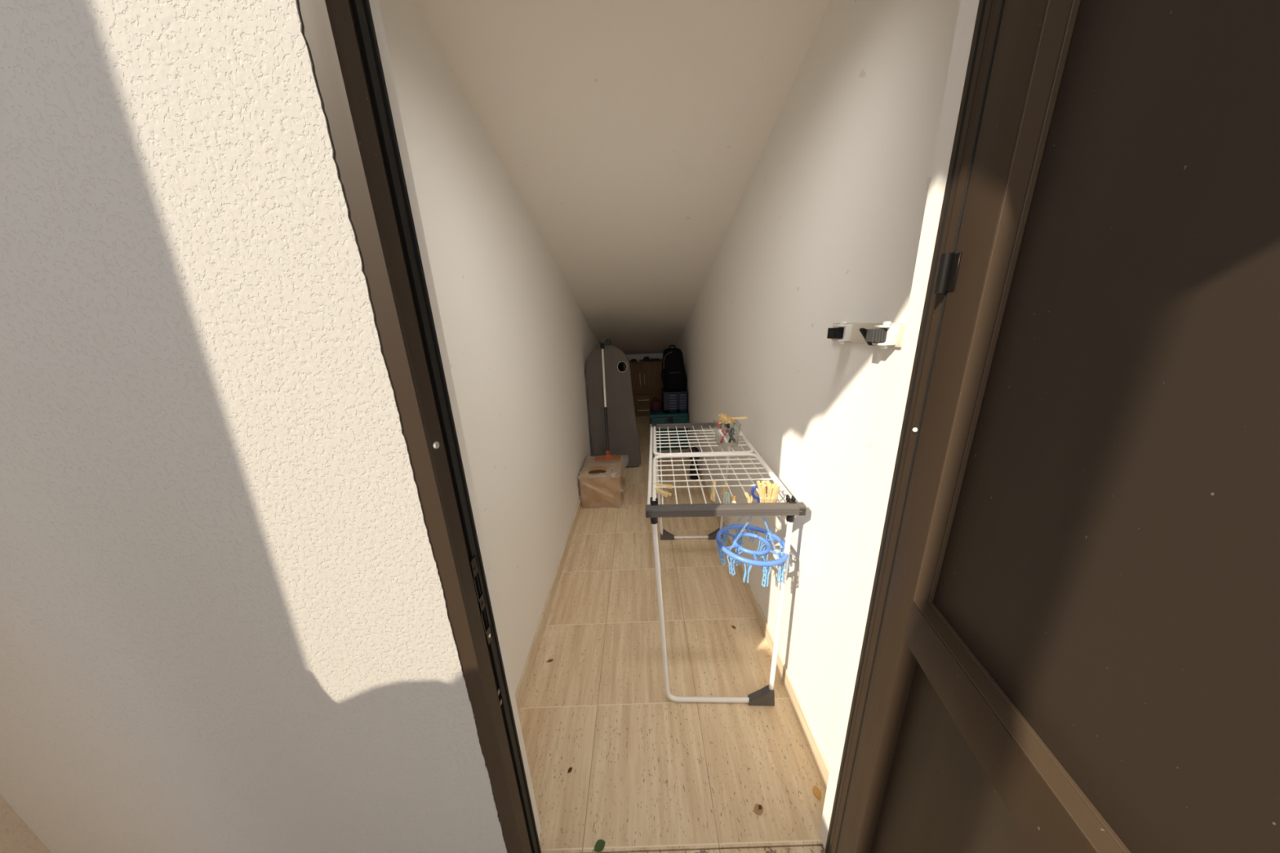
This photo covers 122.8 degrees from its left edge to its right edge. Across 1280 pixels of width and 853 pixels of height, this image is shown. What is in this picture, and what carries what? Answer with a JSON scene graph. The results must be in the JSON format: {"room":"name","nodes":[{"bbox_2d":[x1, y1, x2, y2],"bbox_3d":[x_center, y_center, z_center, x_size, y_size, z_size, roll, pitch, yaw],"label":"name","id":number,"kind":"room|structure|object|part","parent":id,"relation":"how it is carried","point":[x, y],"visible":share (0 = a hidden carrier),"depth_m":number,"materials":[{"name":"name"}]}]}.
{"room":"outdoor patio","nodes":[
{"label":"outdoor patio","id":0,"kind":"room"},
{"bbox_2d":[0,794,50,852],"bbox_3d":[-1.469,-0.016,0.183,0.120,3.004,0.942,-2,17,0],"label":"floor","id":1,"kind":"structure","parent":0,"point":[15,836],"depth_m":0.76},
{"bbox_2d":[0,0,507,852],"bbox_3d":[0.175,-0.008,0.608,3.160,2.600,0.169,-2,17,0],"label":"wall","id":2,"kind":"structure","parent":0,"point":[225,627],"depth_m":0.54,"materials":[{"name":"white paint"}]},
{"bbox_2d":[368,0,541,841],"bbox_3d":[-0.348,0.249,0.734,0.006,2.080,0.069,-2,17,0],"label":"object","id":3,"kind":"structure","parent":2,"relation":"attached to","point":[374,4],"depth_m":0.64,"materials":[{"name":"white paint"}]},
{"bbox_2d":[297,0,1004,852],"bbox_3d":[0.076,0.251,0.664,0.848,2.080,0.124,-2,17,0],"label":"door frame","id":4,"kind":"structure","parent":2,"relation":"attached to","point":[340,36],"depth_m":0.53,"materials":[{"name":"brown wood"}]},
{"bbox_3d":[-0.312,0.344,0.683,0.006,0.200,0.025,-2,17,0],"label":"strike plate","id":5,"kind":"part","parent":4,"relation":"part of","materials":[{"name":"black metal"}]},
{"bbox_2d":[818,0,979,850],"bbox_3d":[0.491,0.220,0.709,0.007,2.080,0.056,-2,17,0],"label":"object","id":6,"kind":"structure","parent":2,"relation":"attached to","point":[967,11],"depth_m":0.61,"materials":[{"name":"white paint"}]},
{"bbox_2d":[836,0,1279,852],"bbox_3d":[0.405,0.378,0.258,0.057,2.018,0.812,1,17,10],"label":"door","id":7,"kind":"structure","parent":2,"relation":"in","point":[1078,647],"depth_m":0.32,"materials":[{"name":"brown wood"}]},
{"bbox_3d":[0.435,0.860,0.395,0.009,0.848,0.672,1,17,11],"label":"panel","id":8,"kind":"part","parent":7,"relation":"part of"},
{"bbox_3d":[0.406,0.419,0.264,0.044,0.081,0.664,1,17,11],"label":"rail","id":9,"kind":"part","parent":7,"relation":"part of","materials":[{"name":"brown wood"}]},
{"bbox_2d":[377,0,599,694],"bbox_3d":[-0.608,-0.681,3.216,0.100,2.558,5.280,-2,17,0],"label":"wall","id":10,"kind":"structure","parent":0,"point":[519,343],"depth_m":1.36,"materials":[{"name":"white paint"}]},
{"bbox_2d":[515,494,582,713],"bbox_3d":[-0.503,0.465,3.523,0.011,0.080,5.148,-2,17,0],"label":"baseboard","id":11,"kind":"structure","parent":10,"relation":"attached to","point":[524,680],"depth_m":1.77,"materials":[{"name":"wood"}]},
{"bbox_2d":[413,0,829,355],"bbox_3d":[-0.029,-1.214,3.039,1.305,1.647,5.320,-2,17,0],"label":"ceiling","id":12,"kind":"structure","parent":0,"point":[632,135],"depth_m":1.28,"materials":[{"name":"white paint"}]},
{"bbox_2d":[626,353,662,359],"bbox_3d":[0.007,-0.751,5.902,1.105,1.002,0.100,-2,17,0],"label":"wall","id":13,"kind":"structure","parent":0,"point":[630,357],"depth_m":5.73,"materials":[{"name":"white paint"}]},
{"bbox_2d":[518,416,826,852],"bbox_3d":[0.046,0.509,3.540,1.205,0.060,5.250,-2,17,0],"label":"floor","id":14,"kind":"structure","parent":0,"point":[651,771],"depth_m":1.38,"materials":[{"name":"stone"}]},
{"bbox_2d":[592,839,604,852],"bbox_3d":[-0.121,1.235,1.027,0.035,0.003,0.026,0,17,7],"label":"dry leaf","id":15,"kind":"object","parent":14,"relation":"on","point":[600,844],"visible":1,"depth_m":1.03,"materials":[{"name":"green plant"}]},
{"bbox_2d":[577,454,626,509],"bbox_3d":[-0.303,0.455,3.085,0.409,0.332,0.498,-2,17,0],"label":"cardboard box","id":16,"kind":"object","parent":14,"relation":"on","point":[601,482],"visible":0.98,"depth_m":2.89,"materials":[{"name":"brown cardboard"}]},
{"bbox_2d":[594,338,620,460],"bbox_3d":[-0.311,-0.267,3.195,0.230,1.021,0.529,-2,17,0],"label":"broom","id":17,"kind":"object","parent":16,"relation":"on","point":[608,456],"visible":1,"depth_m":3.18,"materials":[{"name":"white plastic"}]},
{"bbox_2d":[604,450,613,458],"bbox_3d":[-0.275,0.248,3.122,0.080,0.057,0.073,-2,17,0],"label":"socket","id":18,"kind":"object","parent":17,"relation":"attached to","point":[608,455],"depth_m":3.09,"materials":[{"name":"orange plastic"}]},
{"bbox_2d":[585,344,640,466],"bbox_3d":[-0.272,-0.191,3.575,0.516,1.266,0.180,-2,17,0],"label":"ironing board","id":19,"kind":"object","parent":14,"relation":"on","point":[623,434],"visible":0.83,"depth_m":3.52,"materials":[{"name":"grey fabric"}]},
{"bbox_2d":[628,358,663,417],"bbox_3d":[0.044,-0.624,5.678,0.854,0.885,0.364,-2,17,0],"label":"base cabinet","id":20,"kind":"object","parent":14,"relation":"on","point":[646,376],"visible":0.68,"depth_m":5.51,"materials":[{"name":"brown wood"}]},
{"bbox_3d":[-0.170,-0.741,5.496,0.407,0.486,0.018,-2,17,0],"label":"door","id":21,"kind":"part","parent":20,"relation":"part of","materials":[{"name":"brown wood"}]},
{"bbox_3d":[0.059,-0.271,5.638,0.822,0.160,0.018,-2,17,0],"label":"drawer","id":22,"kind":"part","parent":20,"relation":"part of","materials":[{"name":"brown wood"}]},
{"bbox_2d":[643,356,649,361],"bbox_3d":[0.100,-1.062,5.476,0.100,0.064,0.100,-2,17,0],"label":"tin","id":23,"kind":"object","parent":20,"relation":"on","point":[646,358],"visible":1,"depth_m":5.44,"materials":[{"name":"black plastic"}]},
{"bbox_3d":[0.051,-0.430,5.591,0.822,0.157,0.018,-2,17,0],"label":"drawer","id":24,"kind":"part","parent":20,"relation":"part of","materials":[{"name":"brown wood"}]},
{"bbox_3d":[0.243,-0.758,5.494,0.410,0.486,0.018,-2,17,0],"label":"door","id":25,"kind":"part","parent":20,"relation":"part of","materials":[{"name":"brown wood"}]},
{"bbox_2d":[650,358,658,360],"bbox_3d":[0.235,-1.057,5.499,0.130,0.030,0.100,-2,17,0],"label":"tray","id":26,"kind":"object","parent":20,"relation":"on","point":[651,359],"visible":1,"depth_m":5.45,"materials":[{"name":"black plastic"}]},
{"bbox_2d":[648,408,688,450],"bbox_3d":[0.346,0.022,4.250,0.447,0.439,0.378,-2,17,0],"label":"storage box","id":27,"kind":"object","parent":14,"relation":"on","point":[660,417],"visible":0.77,"depth_m":4.08,"materials":[{"name":"teal plastic"}]},
{"bbox_2d":[649,396,662,412],"bbox_3d":[0.191,-0.271,4.179,0.156,0.174,0.172,-2,17,0],"label":"pouch","id":28,"kind":"object","parent":27,"relation":"on","point":[655,405],"visible":1,"depth_m":4.12,"materials":[{"name":"red fabric"}]},
{"bbox_3d":[0.338,-0.172,4.199,0.447,0.038,0.364,-2,17,0],"label":"lid","id":29,"kind":"part","parent":27,"relation":"part of","materials":[{"name":"teal plastic"}]},
{"bbox_2d":[661,387,688,413],"bbox_3d":[0.410,-0.320,4.178,0.295,0.250,0.276,-2,17,0],"label":"plastic crate","id":30,"kind":"object","parent":27,"relation":"on","point":[673,402],"visible":0.94,"depth_m":4.06,"materials":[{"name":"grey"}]},
{"bbox_2d":[661,344,686,391],"bbox_3d":[0.392,-0.691,4.078,0.305,0.516,0.246,-2,17,0],"label":"backpack","id":31,"kind":"object","parent":30,"relation":"on","point":[673,377],"visible":1,"depth_m":3.99,"materials":[{"name":"black fabric"}]},
{"bbox_2d":[688,446,699,479],"bbox_3d":[0.521,0.348,3.344,0.100,0.319,0.100,-2,17,0],"label":"bottle","id":32,"kind":"object","parent":14,"relation":"on","point":[694,449],"visible":0.68,"depth_m":3.32,"materials":[{"name":"black plastic"}]},
{"bbox_2d":[645,422,806,706],"bbox_3d":[0.319,0.517,1.798,0.522,0.899,1.128,-2,17,3],"label":"drying rack","id":33,"kind":"object","parent":14,"relation":"on","point":[765,696],"visible":0.83,"depth_m":1.34,"materials":[{"name":"white metal"}]},
{"bbox_3d":[0.051,0.143,1.637,0.015,0.015,0.977,-2,17,3],"label":"rail","id":34,"kind":"part","parent":33,"relation":"part of","materials":[{"name":"white metal"}]},
{"bbox_2d":[654,488,671,497],"bbox_3d":[0.078,0.237,1.260,0.027,0.014,0.073,-16,21,-38],"label":"clothespin","id":35,"kind":"object","parent":33,"relation":"attached to","point":[662,492],"visible":1,"depth_m":1.25,"materials":[{"name":"brown wood"}]},
{"bbox_2d":[653,483,672,488],"bbox_3d":[0.085,0.224,1.314,0.073,0.019,0.028,2,17,14],"label":"clothespin","id":36,"kind":"object","parent":33,"relation":"attached to","point":[656,484],"visible":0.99,"depth_m":1.31,"materials":[{"name":"brown wood"}]},
{"bbox_3d":[0.335,0.401,2.268,0.478,0.846,0.151,-2,17,3],"label":"leg frame","id":37,"kind":"part","parent":33,"relation":"part of","materials":[{"name":"white metal"}]},
{"bbox_2d":[710,481,715,501],"bbox_3d":[0.283,0.250,1.337,0.022,0.075,0.034,-6,17,-12],"label":"clothespin","id":38,"kind":"object","parent":33,"relation":"hanging from","point":[713,491],"visible":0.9,"depth_m":1.33,"materials":[{"name":"brown wood"}]},
{"bbox_3d":[0.293,0.697,1.288,0.478,0.845,0.036,-2,17,3],"label":"leg frame","id":39,"kind":"part","parent":33,"relation":"part of","materials":[{"name":"white metal"}]},
{"bbox_2d":[720,482,728,494],"bbox_3d":[0.334,0.244,1.369,0.026,0.067,0.047,-2,17,0],"label":"clothespin","id":40,"kind":"object","parent":33,"relation":"hanging from","point":[724,488],"visible":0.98,"depth_m":1.37,"materials":[{"name":"brown wood"}]},
{"bbox_2d":[713,418,741,446],"bbox_3d":[0.424,0.031,1.706,0.116,0.109,0.116,-2,17,0],"label":"tub","id":41,"kind":"object","parent":33,"relation":"on","point":[725,435],"visible":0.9,"depth_m":1.66,"materials":[{"name":"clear plastic"}]},
{"bbox_2d":[718,413,731,423],"bbox_3d":[0.411,-0.037,1.672,0.027,0.034,0.072,-14,20,-34],"label":"clothespin","id":42,"kind":"object","parent":41,"relation":"in","point":[722,415],"visible":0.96,"depth_m":1.67,"materials":[{"name":"brown wood"}]},
{"bbox_2d":[718,415,733,422],"bbox_3d":[0.415,-0.034,1.673,0.072,0.036,0.028,0,17,8],"label":"clothespin","id":43,"kind":"object","parent":41,"relation":"in","point":[719,416],"visible":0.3,"depth_m":1.67,"materials":[{"name":"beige wood"}]},
{"bbox_2d":[731,416,746,419],"bbox_3d":[0.476,-0.042,1.676,0.073,0.017,0.027,0,17,9],"label":"clothespin","id":44,"kind":"object","parent":41,"relation":"in","point":[742,417],"visible":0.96,"depth_m":1.67,"materials":[{"name":"brown wood"}]},
{"bbox_2d":[724,491,730,503],"bbox_3d":[0.311,0.270,1.249,0.026,0.074,0.020,-6,17,-13],"label":"clothespin","id":45,"kind":"object","parent":33,"relation":"hanging from","point":[727,498],"visible":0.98,"depth_m":1.24,"materials":[{"name":"white plastic"}]},
{"bbox_2d":[731,495,736,503],"bbox_3d":[0.322,0.281,1.214,0.012,0.071,0.052,7,19,28],"label":"clothespin","id":46,"kind":"object","parent":33,"relation":"hanging from","point":[734,497],"visible":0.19,"depth_m":1.22,"materials":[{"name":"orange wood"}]},
{"bbox_2d":[745,492,752,502],"bbox_3d":[0.378,0.248,1.201,0.027,0.020,0.074,2,17,16],"label":"clothespin","id":47,"kind":"object","parent":33,"relation":"attached to","point":[749,500],"visible":1,"depth_m":1.19,"materials":[{"name":"brown wood"}]},
{"bbox_2d":[715,484,790,586],"bbox_3d":[0.403,0.354,1.241,0.259,0.326,0.279,-2,17,0],"label":"hanger","id":48,"kind":"object","parent":33,"relation":"hanging from","point":[762,551],"visible":0.88,"depth_m":1.22,"materials":[{"name":"blue plastic"}]},
{"bbox_3d":[0.355,0.362,1.209,0.122,0.131,0.007,-11,19,-26],"label":"chain","id":49,"kind":"part","parent":48,"relation":"part of","materials":[{"name":"blue plastic"}]},
{"bbox_3d":[0.464,0.350,1.276,0.095,0.157,0.007,-15,20,-35],"label":"chain","id":50,"kind":"part","parent":48,"relation":"part of","materials":[{"name":"blue plastic"}]},
{"bbox_3d":[0.444,0.371,1.190,0.043,0.145,0.093,-2,17,0],"label":"chain","id":51,"kind":"part","parent":48,"relation":"part of","materials":[{"name":"blue plastic"}]},
{"bbox_2d":[756,480,763,497],"bbox_3d":[0.412,0.223,1.188,0.022,0.074,0.026,-6,17,-10],"label":"clothespin","id":52,"kind":"object","parent":33,"relation":"attached to","point":[757,482],"visible":0.34,"depth_m":1.19,"materials":[{"name":"brown wood"}]},
{"bbox_2d":[758,484,764,502],"bbox_3d":[0.410,0.230,1.174,0.015,0.074,0.026,-5,17,-8],"label":"clothespin","id":53,"kind":"object","parent":33,"relation":"attached to","point":[762,491],"visible":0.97,"depth_m":1.17,"materials":[{"name":"brown wood"}]},
{"bbox_2d":[761,482,766,502],"bbox_3d":[0.419,0.228,1.177,0.019,0.074,0.026,0,17,7],"label":"clothespin","id":54,"kind":"object","parent":33,"relation":"attached to","point":[765,495],"visible":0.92,"depth_m":1.17,"materials":[{"name":"brown wood"}]},
{"bbox_3d":[0.542,0.129,1.612,0.015,0.015,0.977,-2,17,3],"label":"rail","id":55,"kind":"part","parent":33,"relation":"part of","materials":[{"name":"white metal"}]},
{"bbox_2d":[765,480,771,494],"bbox_3d":[0.436,0.221,1.190,0.012,0.074,0.026,-1,17,5],"label":"clothespin","id":56,"kind":"object","parent":33,"relation":"attached to","point":[767,482],"visible":0.51,"depth_m":1.19,"materials":[{"name":"brown wood"}]},
{"bbox_2d":[766,484,772,502],"bbox_3d":[0.432,0.231,1.169,0.014,0.074,0.026,0,17,9],"label":"clothespin","id":57,"kind":"object","parent":33,"relation":"attached to","point":[769,486],"visible":0.98,"depth_m":1.17,"materials":[{"name":"brown wood"}]},
{"bbox_2d":[769,484,776,502],"bbox_3d":[0.444,0.231,1.172,0.018,0.074,0.026,-1,17,6],"label":"clothespin","id":58,"kind":"object","parent":33,"relation":"attached to","point":[774,488],"visible":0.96,"depth_m":1.16,"materials":[{"name":"brown wood"}]},
{"bbox_2d":[773,482,780,502],"bbox_3d":[0.453,0.227,1.166,0.016,0.074,0.026,-5,17,-10],"label":"clothespin","id":59,"kind":"object","parent":33,"relation":"attached to","point":[778,487],"visible":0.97,"depth_m":1.16,"materials":[{"name":"brown wood"}]},
{"bbox_2d":[751,804,763,814],"bbox_3d":[0.368,1.196,1.090,0.030,0.002,0.025,6,19,27],"label":"dry leaf","id":60,"kind":"object","parent":14,"relation":"on","point":[757,811],"visible":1,"depth_m":1.09,"materials":[{"name":"brown plant"}]},
{"bbox_2d":[813,785,821,799],"bbox_3d":[0.570,1.178,1.119,0.024,0.002,0.041,-1,17,4],"label":"dry leaf","id":61,"kind":"object","parent":14,"relation":"on","point":[816,791],"visible":1,"depth_m":1.12,"materials":[{"name":"brown plant"}]},
{"bbox_2d":[622,845,825,852],"bbox_3d":[0.223,1.815,-0.803,4.600,0.076,3.818,-2,17,0],"label":"floor","id":62,"kind":"structure","parent":0,"point":[813,849],"depth_m":1.01,"materials":[{"name":"stone"}]},
{"bbox_2d":[675,0,959,768],"bbox_3d":[0.596,-0.731,3.209,0.100,2.558,5.280,-2,17,0],"label":"wall","id":63,"kind":"structure","parent":0,"point":[824,229],"depth_m":1.05,"materials":[{"name":"white paint"}]},
{"bbox_2d":[688,443,830,789],"bbox_3d":[0.591,0.424,3.503,0.010,0.080,5.176,-2,17,0],"label":"baseboard","id":64,"kind":"structure","parent":63,"relation":"attached to","point":[819,757],"depth_m":1.42,"materials":[{"name":"wood"}]},
{"bbox_2d":[826,321,905,348],"bbox_3d":[0.526,-0.229,0.858,0.052,0.057,0.272,-2,17,0],"label":"holder","id":65,"kind":"object","parent":63,"relation":"attached to","point":[885,334],"visible":0.98,"depth_m":0.80,"materials":[{"name":"beige plastic"}]}
]}

